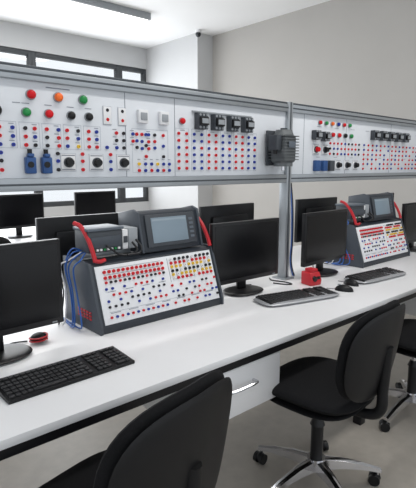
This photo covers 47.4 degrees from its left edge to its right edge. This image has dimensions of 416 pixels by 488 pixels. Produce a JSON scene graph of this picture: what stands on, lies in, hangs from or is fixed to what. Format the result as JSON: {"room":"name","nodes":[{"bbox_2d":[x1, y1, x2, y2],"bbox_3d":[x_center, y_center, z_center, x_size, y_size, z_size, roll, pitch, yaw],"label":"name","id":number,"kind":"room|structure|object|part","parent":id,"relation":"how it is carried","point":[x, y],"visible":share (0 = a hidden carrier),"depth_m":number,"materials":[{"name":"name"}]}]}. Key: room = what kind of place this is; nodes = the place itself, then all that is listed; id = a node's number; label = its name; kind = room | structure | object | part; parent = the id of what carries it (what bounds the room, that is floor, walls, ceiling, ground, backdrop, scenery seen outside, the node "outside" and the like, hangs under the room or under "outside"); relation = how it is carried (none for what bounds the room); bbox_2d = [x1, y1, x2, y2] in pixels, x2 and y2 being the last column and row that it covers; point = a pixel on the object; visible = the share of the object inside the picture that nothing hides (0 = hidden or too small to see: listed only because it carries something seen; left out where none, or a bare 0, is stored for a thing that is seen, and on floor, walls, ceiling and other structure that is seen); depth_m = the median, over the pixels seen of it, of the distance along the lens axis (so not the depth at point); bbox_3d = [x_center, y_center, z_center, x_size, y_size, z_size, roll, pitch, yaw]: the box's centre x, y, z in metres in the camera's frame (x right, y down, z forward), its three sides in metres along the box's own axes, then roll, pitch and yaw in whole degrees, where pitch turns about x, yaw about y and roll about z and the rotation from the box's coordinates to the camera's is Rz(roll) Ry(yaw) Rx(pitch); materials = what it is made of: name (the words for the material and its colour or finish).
{"room":"electronics workshop","nodes":[
{"label":"electronics workshop","id":0,"kind":"room"},
{"bbox_2d":[0,20,148,216],"bbox_3d":[-4.275,-1.386,6.367,9.300,3.600,0.200,-8,12,-41],"label":"wall","id":1,"kind":"structure","parent":0,"point":[13,35],"depth_m":7.87,"materials":[{"name":"white paint"}]},
{"bbox_2d":[0,46,39,192],"bbox_3d":[-3.364,-1.727,7.096,1.570,2.440,0.100,-8,12,-41],"label":"window","id":2,"kind":"structure","parent":1,"relation":"in","point":[27,53],"depth_m":7.29,"materials":[{"name":"black metal"}]},
{"bbox_2d":[32,51,122,206],"bbox_3d":[-2.194,-1.894,8.129,1.570,2.440,0.100,-8,12,-41],"label":"window","id":3,"kind":"structure","parent":1,"relation":"in","point":[35,55],"depth_m":7.97,"materials":[{"name":"black metal"}]},
{"bbox_2d":[119,65,148,202],"bbox_3d":[-1.396,-2.008,8.833,0.570,2.440,0.100,-8,12,-41],"label":"window","id":4,"kind":"structure","parent":1,"relation":"in","point":[142,72],"depth_m":8.80,"materials":[{"name":"black metal"}]},
{"bbox_2d":[0,0,329,48],"bbox_3d":[-0.909,-2.635,2.351,9.300,0.150,10.300,-8,12,-41],"label":"ceiling","id":5,"kind":"structure","parent":0,"point":[170,20],"depth_m":6.84,"materials":[{"name":"paint"}]},
{"bbox_2d":[37,0,150,23],"bbox_3d":[-2.266,-3.036,5.609,3.650,0.100,0.300,-8,12,-41],"label":"ceiling light","id":6,"kind":"object","parent":5,"relation":"attached to","point":[99,7],"depth_m":6.32,"materials":[{"name":"white plastic"}]},
{"bbox_2d":[195,29,200,36],"bbox_3d":[-0.150,-3.344,7.529,0.101,0.105,0.123,-8,12,-41],"label":"security camera","id":7,"kind":"object","parent":5,"relation":"attached to","point":[197,31],"visible":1,"depth_m":7.49,"materials":[{"name":"white plastic"}]},
{"bbox_2d":[146,33,212,212],"bbox_3d":[-0.531,-1.744,8.579,0.330,3.600,1.450,-8,12,-41],"label":"wall column","id":8,"kind":"structure","parent":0,"point":[187,61],"depth_m":8.16,"materials":[{"name":"white paint"}]},
{"bbox_2d":[0,283,415,487],"bbox_3d":[-0.909,1.042,2.947,9.300,0.100,10.300,-8,12,-41],"label":"floor","id":9,"kind":"structure","parent":0,"point":[269,423],"depth_m":2.50,"materials":[{"name":"plastic"}]},
{"bbox_2d":[0,237,10,243],"bbox_3d":[-1.840,0.374,3.821,0.626,0.939,0.639,-7,12,-38],"label":"office chair","id":10,"kind":"object","parent":9,"relation":"on","point":[3,240],"visible":0.05,"depth_m":3.61,"materials":[{"name":"fabric"}]},
{"bbox_2d":[0,226,35,242],"bbox_3d":[-3.068,0.417,4.151,5.800,0.750,1.300,-8,12,-41],"label":"desk","id":11,"kind":"object","parent":9,"relation":"on","point":[4,233],"visible":0.02,"depth_m":5.07,"materials":[{"name":"white laminate"}]},
{"bbox_2d":[0,193,43,237],"bbox_3d":[-1.910,-0.284,4.776,0.203,0.437,0.510,9,13,44],"label":"computer monitor","id":12,"kind":"object","parent":11,"relation":"on","point":[17,211],"visible":0.98,"depth_m":4.75,"materials":[{"name":"black plastic"}]},
{"bbox_2d":[74,191,115,214],"bbox_3d":[-1.276,-0.374,5.335,0.510,0.437,0.203,-9,13,-43],"label":"computer monitor","id":13,"kind":"object","parent":11,"relation":"on","point":[92,202],"visible":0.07,"depth_m":5.28,"materials":[{"name":"black plastic"}]},
{"bbox_2d":[39,370,231,487],"bbox_3d":[-0.286,0.772,1.320,0.650,0.954,0.617,7,11,36],"label":"office chair","id":14,"kind":"object","parent":9,"relation":"on","point":[178,441],"visible":1,"depth_m":1.05,"materials":[{"name":"fabric"}]},
{"bbox_3d":[-0.277,0.742,1.330,0.460,0.101,0.480,7,11,36],"label":"seat","id":15,"kind":"part","parent":14,"relation":"part of","materials":[{"name":"fabric"}]},
{"bbox_2d":[0,242,415,460],"bbox_3d":[0.111,0.637,2.790,6.300,0.750,1.433,-8,12,-41],"label":"desk","id":16,"kind":"object","parent":9,"relation":"on","point":[170,354],"depth_m":1.92,"materials":[{"name":"white laminate"}]},
{"bbox_2d":[0,238,63,364],"bbox_3d":[-0.786,0.215,1.730,0.510,0.427,0.203,-9,13,-43],"label":"computer monitor","id":17,"kind":"object","parent":16,"relation":"on","point":[31,296],"visible":1,"depth_m":1.78,"materials":[{"name":"black plastic"}]},
{"bbox_2d":[29,332,47,342],"bbox_3d":[-0.684,0.377,1.915,0.077,0.041,0.063,-8,12,-41],"label":"computer mouse","id":18,"kind":"object","parent":16,"relation":"on","point":[37,337],"visible":1,"depth_m":1.90,"materials":[{"name":"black plastic"}]},
{"bbox_2d":[0,346,134,404],"bbox_3d":[-0.479,0.433,1.613,0.450,0.030,0.150,-8,12,-42],"label":"keyboard","id":19,"kind":"object","parent":16,"relation":"on","point":[27,384],"visible":1,"depth_m":1.58,"materials":[{"name":"black plastic"}]},
{"bbox_2d":[35,212,119,281],"bbox_3d":[-0.628,0.077,2.486,0.510,0.457,0.203,-8,12,-40],"label":"computer monitor","id":20,"kind":"object","parent":16,"relation":"on","point":[60,227],"visible":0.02,"depth_m":2.39,"materials":[{"name":"black plastic"}]},
{"bbox_2d":[58,205,223,335],"bbox_3d":[-0.338,0.084,2.291,0.793,0.503,0.373,-8,12,-41],"label":"console","id":21,"kind":"object","parent":16,"relation":"on","point":[153,265],"visible":0.96,"depth_m":2.18,"materials":[{"name":"grey"}]},
{"bbox_3d":[-0.215,0.188,2.230,0.660,0.242,0.087,-8,12,-41],"label":"jack panel","id":22,"kind":"part","parent":21,"relation":"part of","materials":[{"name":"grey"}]},
{"bbox_2d":[0,61,415,280],"bbox_3d":[-0.276,-0.210,2.277,6.180,1.087,0.110,-8,12,-41],"label":"frame","id":23,"kind":"object","parent":16,"relation":"on","point":[9,70],"visible":0.98,"depth_m":2.39,"materials":[{"name":"grey metal"}]},
{"bbox_2d":[0,77,285,178],"bbox_3d":[-0.260,-0.503,2.211,1.986,0.372,0.064,-8,12,-41],"label":"panel","id":24,"kind":"object","parent":23,"relation":"attached to","point":[48,130],"visible":1,"depth_m":2.12,"materials":[{"name":"grey"}]},
{"bbox_2d":[265,128,298,169],"bbox_3d":[0.424,-0.547,2.742,0.183,0.240,0.138,-8,12,-41],"label":"motor","id":25,"kind":"object","parent":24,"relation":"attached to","point":[281,144],"visible":1,"depth_m":2.70,"materials":[{"name":"silver metal"}]},
{"bbox_2d":[289,183,294,275],"bbox_3d":[0.545,-0.087,3.047,0.085,0.606,0.029,-8,12,-41],"label":"power cables","id":26,"kind":"object","parent":23,"relation":"hanging from","point":[291,203],"visible":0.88,"depth_m":3.04,"materials":[{"name":"blue plastic"}]},
{"bbox_2d":[291,113,415,173],"bbox_3d":[1.254,-0.719,3.547,1.986,0.372,0.064,-8,12,-41],"label":"panel","id":27,"kind":"object","parent":23,"relation":"attached to","point":[327,145],"visible":0.99,"depth_m":3.35,"materials":[{"name":"grey"}]},
{"bbox_3d":[-0.027,0.553,2.043,0.490,0.210,0.538,-8,12,-41],"label":"desk drawer","id":28,"kind":"part","parent":16,"relation":"part of","materials":[{"name":"white laminate"}]},
{"bbox_2d":[199,203,253,243],"bbox_3d":[0.149,-0.034,3.171,0.510,0.457,0.203,-9,13,-44],"label":"computer monitor","id":29,"kind":"object","parent":16,"relation":"on","point":[208,215],"visible":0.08,"depth_m":3.11,"materials":[{"name":"black plastic"}]},
{"bbox_2d":[209,217,278,295],"bbox_3d":[0.195,0.071,2.664,0.510,0.412,0.203,-8,12,-39],"label":"computer monitor","id":30,"kind":"object","parent":16,"relation":"on","point":[244,250],"visible":1,"depth_m":2.62,"materials":[{"name":"black plastic"}]},
{"bbox_2d":[269,278,291,284],"bbox_3d":[0.425,0.233,2.914,0.087,0.008,0.198,-8,12,-41],"label":"cable","id":31,"kind":"object","parent":16,"relation":"on","point":[269,278],"visible":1,"depth_m":2.89,"materials":[{"name":"grey plastic"}]},
{"bbox_2d":[253,286,338,306],"bbox_3d":[0.482,0.279,2.554,0.500,0.031,0.185,-5,10,-27],"label":"keyboard","id":32,"kind":"object","parent":16,"relation":"on","point":[289,297],"visible":1,"depth_m":2.51,"materials":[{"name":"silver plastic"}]},
{"bbox_2d":[301,267,320,285],"bbox_3d":[0.627,0.195,2.860,0.084,0.100,0.103,-6,11,-31],"label":"box","id":33,"kind":"object","parent":16,"relation":"on","point":[311,276],"visible":1,"depth_m":2.84,"materials":[{"name":"red plastic"}]},
{"bbox_2d":[294,197,336,242],"bbox_3d":[0.893,-0.140,3.828,0.510,0.457,0.203,-8,12,-39],"label":"computer monitor","id":34,"kind":"object","parent":16,"relation":"on","point":[309,205],"visible":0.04,"depth_m":3.71,"materials":[{"name":"black plastic"}]},
{"bbox_2d":[301,209,347,276],"bbox_3d":[0.752,-0.009,3.127,0.510,0.422,0.203,-9,13,-44],"label":"computer monitor","id":35,"kind":"object","parent":16,"relation":"on","point":[324,233],"visible":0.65,"depth_m":3.07,"materials":[{"name":"black plastic"}]},
{"bbox_2d":[328,284,353,291],"bbox_3d":[0.761,0.248,2.730,0.155,0.036,0.060,5,10,28],"label":"computer mouse","id":36,"kind":"object","parent":16,"relation":"on","point":[343,288],"visible":1,"depth_m":2.70,"materials":[{"name":"black plastic"}]},
{"bbox_2d":[340,278,358,286],"bbox_3d":[0.852,0.224,2.877,0.060,0.036,0.155,-6,11,-31],"label":"computer mouse","id":37,"kind":"object","parent":16,"relation":"on","point":[351,282],"visible":1,"depth_m":2.83,"materials":[{"name":"black plastic"}]},
{"bbox_2d":[323,192,409,267],"bbox_3d":[1.195,-0.132,3.624,0.793,0.503,0.373,-8,12,-41],"label":"console","id":38,"kind":"object","parent":16,"relation":"on","point":[375,235],"visible":0.84,"depth_m":3.53,"materials":[{"name":"grey"}]},
{"bbox_3d":[1.318,-0.028,3.564,0.660,0.242,0.087,-8,12,-41],"label":"jack panel","id":39,"kind":"part","parent":38,"relation":"part of","materials":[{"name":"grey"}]},
{"bbox_2d":[344,267,405,283],"bbox_3d":[1.080,0.199,3.049,0.500,0.031,0.185,-7,11,-36],"label":"keyboard","id":40,"kind":"object","parent":16,"relation":"on","point":[370,276],"visible":0.99,"depth_m":3.00,"materials":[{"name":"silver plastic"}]},
{"bbox_3d":[1.486,0.337,3.379,0.490,0.210,0.538,-8,12,-41],"label":"desk drawer","id":41,"kind":"part","parent":16,"relation":"part of","materials":[{"name":"white laminate"}]},
{"bbox_2d":[401,202,415,250],"bbox_3d":[1.753,-0.152,4.038,0.510,0.412,0.203,-8,12,-41],"label":"computer monitor","id":42,"kind":"object","parent":16,"relation":"on","point":[408,215],"visible":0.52,"depth_m":3.90,"materials":[{"name":"black plastic"}]},
{"bbox_2d":[253,299,405,487],"bbox_3d":[0.494,0.660,2.113,0.632,0.922,0.595,9,13,43],"label":"office chair","id":43,"kind":"object","parent":9,"relation":"on","point":[321,389],"visible":0.94,"depth_m":1.92,"materials":[{"name":"fabric"}]},
{"bbox_3d":[0.497,0.628,2.122,0.460,0.101,0.480,9,13,43],"label":"seat","id":44,"kind":"part","parent":43,"relation":"part of","materials":[{"name":"fabric"}]},
{"bbox_3d":[0.682,0.429,1.908,0.131,0.400,0.471,9,13,43],"label":"backrest","id":45,"kind":"part","parent":43,"relation":"part of","materials":[{"name":"fabric"}]},
{"bbox_2d":[379,319,415,431],"bbox_3d":[1.196,0.551,2.729,0.598,0.939,0.617,-7,12,-37],"label":"office chair","id":46,"kind":"object","parent":9,"relation":"on","point":[405,391],"visible":0.62,"depth_m":2.74,"materials":[{"name":"fabric"}]},
{"bbox_3d":[1.210,0.540,2.760,0.480,0.101,0.460,-7,12,-37],"label":"seat","id":47,"kind":"part","parent":46,"relation":"part of","materials":[{"name":"fabric"}]},
{"bbox_2d":[212,0,415,245],"bbox_3d":[2.550,-1.257,5.571,0.200,3.600,10.100,-8,12,-41],"label":"wall","id":48,"kind":"structure","parent":0,"point":[349,55],"depth_m":6.33,"materials":[{"name":"beige paint"}]}
]}

